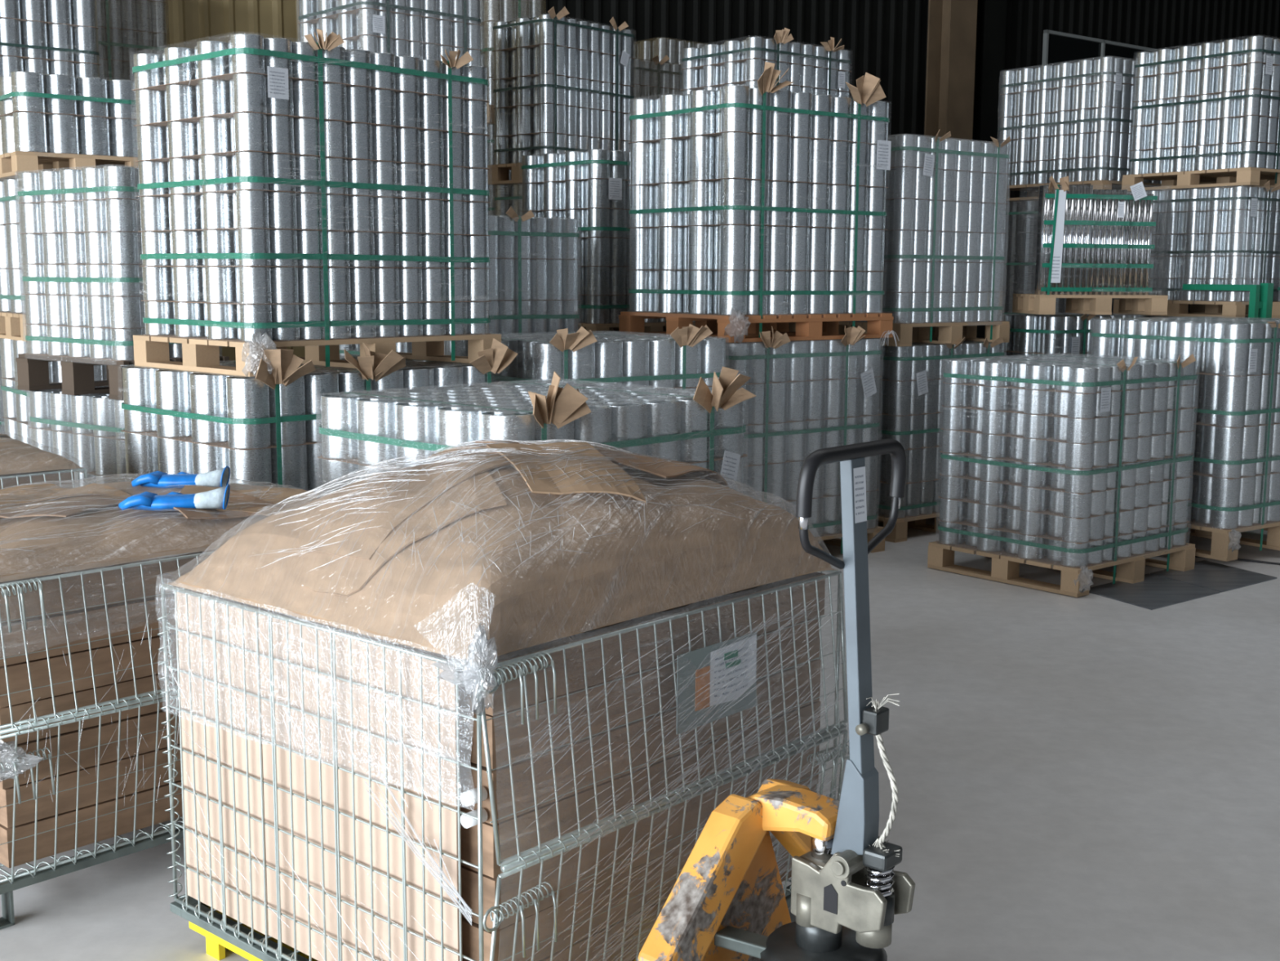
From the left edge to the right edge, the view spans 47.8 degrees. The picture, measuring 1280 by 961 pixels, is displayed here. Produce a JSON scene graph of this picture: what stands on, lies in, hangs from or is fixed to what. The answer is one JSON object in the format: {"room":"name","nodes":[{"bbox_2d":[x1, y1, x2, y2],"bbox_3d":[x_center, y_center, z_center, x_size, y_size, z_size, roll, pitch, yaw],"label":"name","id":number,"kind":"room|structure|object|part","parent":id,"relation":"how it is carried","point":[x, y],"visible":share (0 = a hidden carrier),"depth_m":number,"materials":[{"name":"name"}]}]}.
{"room":"warehouse","nodes":[
{"label":"warehouse","id":0,"kind":"room"},
{"bbox_2d":[0,517,1279,960],"bbox_3d":[4.995,0.908,5.176,70.000,0.200,70.000,0,8,0],"label":"floor","id":1,"kind":"structure","parent":0,"point":[1091,776],"depth_m":4.32,"materials":[{"name":"concrete"}]},
{"bbox_2d":[0,354,4,434],"bbox_3d":[-3.919,-0.315,8.772,1.341,1.098,0.638,-6,10,-37],"label":"load","id":2,"kind":"object","parent":1,"relation":"on","point":[2,419],"visible":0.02,"depth_m":8.55,"materials":[{"name":"silver metal"}]},
{"bbox_3d":[-3.912,-1.394,8.618,1.343,1.098,0.639,-6,10,-37],"label":"load","id":3,"kind":"object","parent":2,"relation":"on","visible":0},
{"bbox_2d":[0,0,101,77],"bbox_3d":[-3.905,-2.512,8.459,1.341,1.178,0.639,-6,10,-37],"label":"load","id":4,"kind":"object","parent":3,"relation":"on","point":[45,37],"visible":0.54,"depth_m":8.45,"materials":[{"name":"silver metal"}]},
{"bbox_2d":[0,436,87,488],"bbox_3d":[-2.717,0.293,5.093,1.076,0.948,1.203,8,11,42],"label":"cage","id":5,"kind":"object","parent":1,"relation":"on","point":[84,469],"visible":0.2,"depth_m":5.06,"materials":[{"name":"metal"}]},
{"bbox_2d":[0,433,81,489],"bbox_3d":[-2.735,0.228,5.098,0.996,0.821,1.146,8,11,42],"label":"heap","id":6,"kind":"object","parent":5,"relation":"in","point":[25,459],"visible":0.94,"depth_m":5.06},
{"bbox_2d":[0,337,106,445],"bbox_3d":[-2.906,-0.161,7.496,0.643,1.166,0.639,-6,10,-37],"label":"load","id":7,"kind":"object","parent":1,"relation":"on","point":[16,402],"visible":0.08,"depth_m":7.28,"materials":[{"name":"silver metal"}]},
{"bbox_2d":[0,177,26,342],"bbox_3d":[-2.900,-1.125,7.359,0.641,0.793,0.639,-6,10,-37],"label":"load","id":8,"kind":"object","parent":7,"relation":"on","point":[12,297],"visible":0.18,"depth_m":7.17,"materials":[{"name":"silver metal"}]},
{"bbox_2d":[0,71,138,181],"bbox_3d":[-2.896,-1.758,7.268,0.644,0.492,0.638,-6,10,-37],"label":"load","id":9,"kind":"object","parent":8,"relation":"on","point":[56,122],"visible":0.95,"depth_m":7.04,"materials":[{"name":"silver metal"}]},
{"bbox_2d":[28,385,126,487],"bbox_3d":[-2.307,0.078,6.523,0.839,0.976,0.543,7,10,38],"label":"load","id":10,"kind":"object","parent":1,"relation":"on","point":[85,429],"visible":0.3,"depth_m":6.28,"materials":[{"name":"silver metal"}]},
{"bbox_3d":[-2.304,-0.401,6.455,0.780,0.004,0.480,7,10,38],"label":"film lid","id":11,"kind":"part","parent":10,"relation":"part of","materials":[{"name":"clear plastic"}]},
{"bbox_2d":[15,165,231,399],"bbox_3d":[-2.301,-0.876,6.387,0.843,0.963,0.541,7,10,38],"label":"load","id":12,"kind":"object","parent":10,"relation":"on","point":[82,246],"visible":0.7,"depth_m":6.16,"materials":[{"name":"silver metal"}]},
{"bbox_2d":[0,473,300,929],"bbox_3d":[-1.444,0.477,3.986,1.076,0.911,1.203,8,11,42],"label":"cage","id":13,"kind":"object","parent":1,"relation":"on","point":[8,884],"visible":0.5,"depth_m":3.42,"materials":[{"name":"metal"}]},
{"bbox_2d":[0,742,43,779],"bbox_3d":[-1.439,0.634,3.271,0.176,0.104,0.075,0,8,0],"label":"film","id":14,"kind":"object","parent":13,"relation":"attached to","point":[4,744],"visible":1,"depth_m":3.27,"materials":[{"name":"clear plastic"}]},
{"bbox_3d":[-1.065,0.509,3.641,0.012,0.012,1.110,8,11,42],"label":"hinge rod","id":15,"kind":"part","parent":13,"relation":"part of","materials":[{"name":"metal"}]},
{"bbox_3d":[-1.079,0.692,3.679,0.044,0.357,1.159,8,11,42],"label":"panel","id":16,"kind":"part","parent":13,"relation":"part of","materials":[{"name":"metal"}]},
{"bbox_3d":[-1.463,0.830,4.051,1.020,0.020,1.170,8,11,42],"label":"frame","id":17,"kind":"part","parent":13,"relation":"part of","materials":[{"name":"grey metal"}]},
{"bbox_2d":[0,481,319,867],"bbox_3d":[-1.461,0.414,3.992,0.996,0.780,1.146,8,11,42],"label":"cardboard box","id":18,"kind":"object","parent":13,"relation":"in","point":[64,554],"visible":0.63,"depth_m":3.49,"materials":[{"name":"brown cardboard"}]},
{"bbox_2d":[118,484,230,511],"bbox_3d":[-1.205,0.043,3.749,0.276,0.068,0.104,0,8,-6],"label":"glove","id":19,"kind":"object","parent":13,"relation":"on","point":[218,498],"visible":0.96,"depth_m":3.72,"materials":[{"name":"blue rubber"}]},
{"bbox_2d":[131,466,230,488],"bbox_3d":[-1.308,-0.011,4.125,0.276,0.068,0.104,1,8,5],"label":"glove","id":20,"kind":"object","parent":13,"relation":"on","point":[157,479],"visible":0.9,"depth_m":4.09,"materials":[{"name":"blue rubber"}]},
{"bbox_2d":[120,337,517,498],"bbox_3d":[-1.271,0.051,5.780,1.033,1.241,1.242,8,11,42],"label":"load","id":21,"kind":"object","parent":1,"relation":"on","point":[264,427],"visible":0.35,"depth_m":5.28,"materials":[{"name":"silver metal"}]},
{"bbox_3d":[-1.305,-0.461,5.736,0.880,0.004,1.170,8,11,42],"label":"film lid","id":22,"kind":"part","parent":21,"relation":"part of","materials":[{"name":"clear plastic"}]},
{"bbox_2d":[132,28,501,377],"bbox_3d":[-1.242,-1.042,5.641,0.901,1.252,1.192,8,11,42],"label":"load","id":23,"kind":"object","parent":21,"relation":"on","point":[320,197],"visible":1,"depth_m":5.33,"materials":[{"name":"silver metal"}]},
{"bbox_2d":[339,343,359,357],"bbox_3d":[-1.404,-0.281,8.364,0.812,1.178,0.738,-7,11,-42],"label":"load","id":24,"kind":"object","parent":1,"relation":"on","point":[353,349],"visible":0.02,"depth_m":8.02,"materials":[{"name":"silver metal"}]},
{"bbox_3d":[-1.397,-1.440,8.199,0.812,1.178,0.738,-7,11,-42],"label":"load","id":25,"kind":"object","parent":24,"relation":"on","visible":0},
{"bbox_2d":[297,0,488,122],"bbox_3d":[-1.392,-2.345,8.070,0.811,0.668,0.738,-7,11,-42],"label":"load","id":26,"kind":"object","parent":25,"relation":"on","point":[422,29],"visible":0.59,"depth_m":7.80,"materials":[{"name":"silver metal"}]},
{"bbox_2d":[395,206,579,361],"bbox_3d":[-0.787,-0.479,7.479,0.835,1.826,0.672,-6,11,-40],"label":"load","id":27,"kind":"object","parent":1,"relation":"on","point":[533,268],"visible":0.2,"depth_m":7.25,"materials":[{"name":"silver metal"}]},
{"bbox_2d":[156,439,849,960],"bbox_3d":[-0.270,0.484,3.230,1.085,1.125,1.179,7,11,41],"label":"cage","id":28,"kind":"object","parent":1,"relation":"on","point":[717,681],"visible":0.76,"depth_m":2.87,"materials":[{"name":"metal"}]},
{"bbox_3d":[-0.666,0.523,3.588,0.009,0.722,1.116,7,11,41],"label":"panel","id":29,"kind":"part","parent":28,"relation":"part of","materials":[{"name":"metal"}]},
{"bbox_3d":[-0.655,0.629,2.846,1.009,0.722,0.009,7,11,41],"label":"panel","id":30,"kind":"part","parent":28,"relation":"part of","materials":[{"name":"metal"}]},
{"bbox_2d":[460,786,487,806],"bbox_3d":[-0.294,0.558,2.555,0.026,0.026,0.042,7,11,40],"label":"roll","id":31,"kind":"object","parent":28,"relation":"in","point":[468,797],"visible":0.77,"depth_m":2.54,"materials":[{"name":"white plastic"}]},
{"bbox_2d":[460,807,488,828],"bbox_3d":[-0.294,0.598,2.560,0.026,0.026,0.042,7,11,40],"label":"roll","id":32,"kind":"object","parent":28,"relation":"in","point":[467,822],"visible":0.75,"depth_m":2.55,"materials":[{"name":"white plastic"}]},
{"bbox_3d":[-0.291,0.943,3.316,1.020,0.020,1.136,7,11,41],"label":"frame","id":33,"kind":"part","parent":28,"relation":"part of","materials":[{"name":"grey metal"}]},
{"bbox_2d":[165,440,838,960],"bbox_3d":[-0.288,0.420,3.241,0.996,0.995,1.112,7,11,41],"label":"cardboard box","id":34,"kind":"object","parent":28,"relation":"in","point":[548,601],"visible":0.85,"depth_m":2.83,"materials":[{"name":"brown cardboard"}]},
{"bbox_3d":[0.101,0.803,2.952,0.044,0.357,1.125,7,11,41],"label":"panel","id":35,"kind":"part","parent":28,"relation":"part of","materials":[{"name":"metal"}]},
{"bbox_3d":[0.115,0.620,2.915,0.012,0.012,1.076,7,11,41],"label":"hinge rod","id":36,"kind":"part","parent":28,"relation":"part of","materials":[{"name":"metal"}]},
{"bbox_3d":[0.078,0.514,3.680,1.009,0.722,0.009,7,11,41],"label":"panel","id":37,"kind":"part","parent":28,"relation":"part of","materials":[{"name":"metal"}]},
{"bbox_2d":[315,366,755,494],"bbox_3d":[-0.306,0.224,4.653,1.074,1.229,1.098,8,11,44],"label":"load","id":38,"kind":"object","parent":1,"relation":"on","point":[702,428],"visible":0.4,"depth_m":4.39,"materials":[{"name":"silver metal"}]},
{"bbox_3d":[-0.336,-0.277,4.614,0.922,0.004,1.034,8,11,44],"label":"film lid","id":39,"kind":"part","parent":38,"relation":"part of","materials":[{"name":"clear plastic"}]},
{"bbox_2d":[188,438,915,960],"bbox_3d":[-0.178,0.480,2.902,1.618,1.228,0.710,7,11,41],"label":"truck","id":40,"kind":"object","parent":1,"relation":"on","point":[727,901],"visible":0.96,"depth_m":2.43,"materials":[{"name":"yellow paint"}]},
{"bbox_3d":[0.099,0.812,2.467,0.065,0.495,0.345,7,11,41],"label":"sloping arm","id":41,"kind":"part","parent":40,"relation":"part of","materials":[{"name":"orange paint"}]},
{"bbox_3d":[0.173,0.813,2.558,0.170,0.024,0.044,5,10,32],"label":"pedal lever","id":42,"kind":"part","parent":40,"relation":"part of","materials":[{"name":"grey metal"}]},
{"bbox_3d":[0.185,0.783,2.624,0.010,0.390,0.399,7,11,41],"label":"plate","id":43,"kind":"part","parent":40,"relation":"part of","materials":[{"name":"orange paint"}]},
{"bbox_3d":[0.330,0.776,2.730,0.065,0.495,0.345,7,11,41],"label":"sloping arm","id":44,"kind":"part","parent":40,"relation":"part of","materials":[{"name":"orange paint"}]},
{"bbox_3d":[0.292,0.093,2.325,0.017,0.119,0.129,7,10,38],"label":"handle arm","id":45,"kind":"part","parent":40,"relation":"part of","materials":[{"name":"black rubber"}]},
{"bbox_3d":[0.400,0.076,2.447,0.017,0.119,0.129,8,11,43],"label":"handle arm","id":46,"kind":"part","parent":40,"relation":"part of","materials":[{"name":"black rubber"}]},
{"bbox_2d":[444,324,725,392],"bbox_3d":[-0.242,-0.093,6.697,1.078,1.280,1.016,-6,10,-37],"label":"load","id":47,"kind":"object","parent":1,"relation":"on","point":[678,360],"visible":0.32,"depth_m":6.33,"materials":[{"name":"silver metal"}]},
{"bbox_3d":[-0.261,-0.664,6.646,1.014,0.004,0.880,-6,10,-37],"label":"film lid","id":48,"kind":"part","parent":47,"relation":"part of","materials":[{"name":"clear plastic"}]},
{"bbox_2d":[725,325,884,553],"bbox_3d":[0.645,-0.231,7.853,1.144,1.248,0.992,-6,10,-38],"label":"load","id":49,"kind":"object","parent":1,"relation":"on","point":[813,395],"visible":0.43,"depth_m":7.52,"materials":[{"name":"silver metal"}]},
{"bbox_2d":[618,62,893,342],"bbox_3d":[0.652,-1.441,7.671,1.198,1.372,0.999,-6,10,-38],"label":"load","id":50,"kind":"object","parent":49,"relation":"on","point":[753,211],"visible":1,"depth_m":7.38,"materials":[{"name":"silver metal"}]},
{"bbox_2d":[875,336,1004,542],"bbox_3d":[1.673,-0.290,8.638,0.992,1.154,0.632,-6,10,-38],"label":"load","id":51,"kind":"object","parent":1,"relation":"on","point":[911,410],"visible":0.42,"depth_m":8.28,"materials":[{"name":"silver metal"}]},
{"bbox_2d":[838,129,1010,346],"bbox_3d":[1.662,-1.410,8.474,0.972,1.199,0.626,-6,10,-38],"label":"load","id":52,"kind":"object","parent":51,"relation":"on","point":[946,203],"visible":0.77,"depth_m":8.23,"materials":[{"name":"silver metal"}]},
{"bbox_3d":[1.663,-0.824,8.579,0.930,0.004,0.530,-6,10,-38],"label":"film lid","id":53,"kind":"part","parent":51,"relation":"part of","materials":[{"name":"clear plastic"}]},
{"bbox_2d":[927,352,1197,597],"bbox_3d":[2.200,-0.097,7.389,1.062,1.123,0.956,-6,11,-39],"label":"load","id":54,"kind":"object","parent":1,"relation":"on","point":[1076,466],"visible":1,"depth_m":7.11,"materials":[{"name":"silver metal"}]},
{"bbox_3d":[2.188,-0.614,7.340,0.994,0.004,0.839,-6,11,-39],"label":"film lid","id":55,"kind":"part","parent":54,"relation":"part of","materials":[{"name":"clear plastic"}]},
{"bbox_2d":[1001,312,1144,356],"bbox_3d":[2.726,-0.442,9.195,0.942,1.311,0.584,-5,10,-35],"label":"load","id":56,"kind":"object","parent":1,"relation":"on","point":[1064,333],"visible":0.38,"depth_m":8.85,"materials":[{"name":"silver metal"}]},
{"bbox_3d":[2.717,-1.051,9.126,0.880,0.004,0.480,-5,10,-35],"label":"film lid","id":57,"kind":"part","parent":56,"relation":"part of","materials":[{"name":"clear plastic"}]},
{"bbox_2d":[1012,175,1168,315],"bbox_3d":[2.721,-1.405,8.694,0.781,0.799,0.521,0,8,-5],"label":"load","id":58,"kind":"object","parent":56,"relation":"on","point":[1094,246],"visible":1,"depth_m":8.53,"materials":[{"name":"silver metal"}]},
{"bbox_2d":[1088,573,1220,609],"bbox_3d":[2.462,0.532,6.976,0.702,0.006,0.452,-6,10,-39],"label":"floor plate","id":59,"kind":"object","parent":1,"relation":"on","point":[1155,592],"visible":0.86,"depth_m":6.93,"materials":[{"name":"metal"}]},
{"bbox_2d":[1091,315,1279,561],"bbox_3d":[3.245,-0.306,8.118,1.141,1.268,1.025,-5,10,-35],"label":"load","id":60,"kind":"object","parent":1,"relation":"on","point":[1234,484],"visible":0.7,"depth_m":7.61,"materials":[{"name":"silver metal"}]},
{"bbox_3d":[3.235,-0.898,8.053,1.080,0.004,0.920,-5,10,-35],"label":"film lid","id":61,"kind":"part","parent":60,"relation":"part of","materials":[{"name":"clear plastic"}]},
{"bbox_2d":[1144,315,1276,319],"bbox_3d":[3.799,-0.474,9.640,0.943,1.261,0.907,-5,10,-34],"label":"load","id":62,"kind":"object","parent":1,"relation":"on","point":[1145,316],"visible":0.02,"depth_m":9.47,"materials":[{"name":"silver metal"}]},
{"bbox_2d":[1113,180,1279,318],"bbox_3d":[3.817,-1.505,9.477,0.941,0.844,0.948,-5,10,-34],"label":"load","id":63,"kind":"object","parent":62,"relation":"on","point":[1231,236],"visible":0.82,"depth_m":9.09,"materials":[{"name":"silver metal"}]},
{"bbox_2d":[1121,35,1279,191],"bbox_3d":[3.848,-2.349,9.371,0.944,0.926,0.966,-5,10,-34],"label":"load","id":64,"kind":"object","parent":63,"relation":"on","point":[1206,115],"visible":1,"depth_m":9.06,"materials":[{"name":"silver metal"}]},
{"bbox_2d":[1150,560,1277,592],"bbox_3d":[2.907,0.483,7.342,0.655,0.006,0.466,-6,10,-39],"label":"floor plate","id":65,"kind":"object","parent":1,"relation":"on","point":[1221,578],"visible":0.93,"depth_m":7.30,"materials":[{"name":"metal"}]},
{"bbox_2d":[1182,283,1273,319],"bbox_3d":[3.585,-0.480,8.938,0.150,1.470,0.520,-5,10,-35],"label":"gate","id":66,"kind":"object","parent":1,"relation":"on","point":[1260,302],"visible":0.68,"depth_m":8.67,"materials":[{"name":"green metal"}]},
{"bbox_3d":[3.525,-1.180,8.829,0.025,0.035,0.460,-5,10,-35],"label":"rail","id":67,"kind":"part","parent":66,"relation":"part of","materials":[{"name":"green metal"}]},
{"bbox_3d":[3.667,-0.445,8.729,0.040,1.460,0.040,-5,10,-35],"label":"post","id":68,"kind":"part","parent":66,"relation":"part of","materials":[{"name":"green metal"}]},
{"bbox_3d":[3.758,-0.456,8.774,0.060,1.470,0.050,-5,10,-35],"label":"post","id":69,"kind":"part","parent":66,"relation":"part of","materials":[{"name":"green metal"}]},
{"bbox_2d":[1195,555,1279,564],"bbox_3d":[3.435,0.447,7.594,1.110,0.012,0.063,5,9,31],"label":"cable","id":70,"kind":"object","parent":1,"relation":"on","point":[1239,559],"visible":0.36,"depth_m":7.70,"materials":[{"name":"black rubber"}]},
{"bbox_3d":[4.444,-0.404,9.183,0.941,1.261,0.487,-5,10,-34],"label":"load","id":71,"kind":"object","parent":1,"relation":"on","visible":0},
{"bbox_2d":[1271,270,1279,318],"bbox_3d":[4.453,-1.437,9.032,0.942,0.842,0.497,-5,10,-34],"label":"load","id":72,"kind":"object","parent":71,"relation":"on","point":[1276,305],"visible":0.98,"depth_m":8.98,"materials":[{"name":"black"}]},
{"bbox_3d":[-0.492,-0.369,9.516,0.538,1.036,0.862,7,11,41],"label":"load","id":73,"kind":"object","parent":1,"relation":"on","visible":0},
{"bbox_2d":[493,183,522,217],"bbox_3d":[-0.486,-1.387,9.371,0.538,1.036,0.862,7,11,41],"label":"load","id":74,"kind":"object","parent":73,"relation":"on","point":[506,196],"visible":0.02,"depth_m":9.12,"materials":[{"name":"silver metal"}]},
{"bbox_2d":[487,6,635,185],"bbox_3d":[-0.471,-2.409,9.218,0.560,1.047,0.861,7,11,41],"label":"load","id":75,"kind":"object","parent":74,"relation":"on","point":[562,84],"visible":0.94,"depth_m":8.98,"materials":[{"name":"silver metal"}]},
{"bbox_3d":[-0.161,-0.315,8.921,0.942,1.103,0.779,-7,11,-41],"label":"load","id":76,"kind":"object","parent":1,"relation":"on","visible":0},
{"bbox_2d":[520,149,695,333],"bbox_3d":[-0.155,-1.402,8.766,0.944,1.109,0.781,-7,11,-41],"label":"load","id":77,"kind":"object","parent":76,"relation":"on","point":[590,187],"visible":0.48,"depth_m":8.33,"materials":[{"name":"silver metal"}]},
{"bbox_3d":[0.790,-0.412,9.480,0.923,1.148,0.719,-6,11,-40],"label":"load","id":78,"kind":"object","parent":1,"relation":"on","visible":0},
{"bbox_2d":[788,321,850,332],"bbox_3d":[0.796,-1.541,9.319,0.923,1.148,0.718,-6,11,-40],"label":"load","id":79,"kind":"object","parent":78,"relation":"on","point":[792,326],"visible":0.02,"depth_m":9.12,"materials":[{"name":"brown metal"}]},
{"bbox_2d":[680,27,851,97],"bbox_3d":[0.822,-2.443,9.167,0.926,0.697,0.781,-6,11,-40],"label":"load","id":80,"kind":"object","parent":79,"relation":"on","point":[825,69],"visible":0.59,"depth_m":8.93,"materials":[{"name":"silver metal"}]},
{"bbox_3d":[0.282,-0.743,11.423,0.792,1.248,0.488,-6,11,-40],"label":"load","id":81,"kind":"object","parent":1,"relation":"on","visible":0},
{"bbox_3d":[0.289,-1.970,11.248,0.792,1.248,0.487,-6,11,-40],"label":"load","id":82,"kind":"object","parent":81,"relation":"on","visible":0},
{"bbox_2d":[633,38,705,66],"bbox_3d":[0.295,-2.953,11.108,0.792,0.754,0.490,-6,11,-40],"label":"load","id":83,"kind":"object","parent":82,"relation":"on","point":[673,49],"visible":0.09,"depth_m":10.79,"materials":[{"name":"silver metal"}]},
{"bbox_3d":[0.025,-0.583,10.554,0.591,1.173,0.437,-6,11,-40],"label":"load","id":84,"kind":"object","parent":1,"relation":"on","visible":0},
{"bbox_3d":[0.032,-1.736,10.389,0.591,1.173,0.437,-6,11,-40],"label":"load","id":85,"kind":"object","parent":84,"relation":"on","visible":0},
{"bbox_2d":[633,54,682,99],"bbox_3d":[0.047,-2.643,10.248,0.591,0.680,0.467,-6,11,-40],"label":"load","id":86,"kind":"object","parent":85,"relation":"on","point":[651,80],"visible":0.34,"depth_m":10.04,"materials":[{"name":"silver metal"}]},
{"bbox_3d":[-3.458,-0.512,9.911,0.541,1.173,0.489,-6,10,-37],"label":"load","id":87,"kind":"object","parent":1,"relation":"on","visible":0},
{"bbox_3d":[-3.450,-1.665,9.746,0.543,1.173,0.488,-6,10,-37],"label":"load","id":88,"kind":"object","parent":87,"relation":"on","visible":0},
{"bbox_2d":[96,0,168,80],"bbox_3d":[-3.444,-2.796,9.585,0.542,1.128,0.488,-6,10,-37],"label":"load","id":89,"kind":"object","parent":88,"relation":"on","point":[126,28],"visible":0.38,"depth_m":9.39,"materials":[{"name":"silver metal"}]},
{"bbox_3d":[-0.972,-0.570,10.158,0.491,1.248,0.538,-6,10,-37],"label":"load","id":90,"kind":"object","parent":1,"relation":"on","visible":0},
{"bbox_2d":[487,124,511,215],"bbox_3d":[-0.964,-1.798,9.983,0.492,1.248,0.538,-6,10,-37],"label":"load","id":91,"kind":"object","parent":90,"relation":"on","point":[491,128],"visible":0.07,"depth_m":9.64,"materials":[{"name":"silver metal"}]},
{"bbox_2d":[479,0,543,125],"bbox_3d":[-0.958,-2.827,9.836,0.492,0.848,0.539,-6,10,-37],"label":"load","id":92,"kind":"object","parent":91,"relation":"on","point":[491,11],"visible":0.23,"depth_m":9.55,"materials":[{"name":"silver metal"}]},
{"bbox_3d":[3.144,-0.475,10.458,0.895,1.024,0.962,-5,10,-35],"label":"load","id":93,"kind":"object","parent":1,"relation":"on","visible":0},
{"bbox_2d":[984,200,1119,337],"bbox_3d":[3.149,-1.480,10.314,0.892,1.024,0.961,-5,10,-35],"label":"load","id":94,"kind":"object","parent":93,"relation":"on","point":[1021,218],"visible":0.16,"depth_m":10.34,"materials":[{"name":"silver metal"}]},
{"bbox_2d":[998,57,1182,201],"bbox_3d":[3.164,-2.448,10.163,0.892,0.952,0.994,-5,10,-35],"label":"load","id":95,"kind":"object","parent":94,"relation":"on","point":[1074,121],"visible":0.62,"depth_m":9.83,"materials":[{"name":"silver metal"}]},
{"bbox_2d":[165,0,1279,361],"bbox_3d":[0.182,-4.380,13.011,31.010,8.000,0.030,-6,10,-38],"label":"wall","id":96,"kind":"structure","parent":0,"point":[886,40],"depth_m":14.80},
{"bbox_2d":[924,0,977,141],"bbox_3d":[3.265,-4.664,15.132,0.420,8.000,0.300,-6,10,-38],"label":"pillar","id":97,"kind":"structure","parent":96,"relation":"attached to","point":[952,24],"depth_m":15.14,"materials":[{"name":"beige metal"}]},
{"bbox_2d":[972,0,1006,337],"bbox_3d":[3.744,-4.723,15.570,0.340,8.000,0.200,-6,10,-38],"label":"trim","id":98,"kind":"structure","parent":96,"relation":"attached to","point":[991,14],"depth_m":15.56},
{"bbox_2d":[1041,29,1157,66],"bbox_3d":[5.420,-4.494,17.041,2.200,1.350,0.050,-6,10,-38],"label":"window","id":99,"kind":"structure","parent":96,"relation":"in","point":[1058,47],"depth_m":16.69,"materials":[{"name":"grey glass"}]},
{"bbox_3d":[4.993,-4.449,16.712,0.821,1.280,0.650,0,8,0],"label":"pane","id":100,"kind":"part","parent":99,"relation":"part of","materials":[{"name":"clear glass"}]},
{"bbox_3d":[5.842,-4.539,17.377,0.821,1.280,0.650,0,8,0],"label":"pane","id":101,"kind":"part","parent":99,"relation":"part of","materials":[{"name":"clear glass"}]}
]}

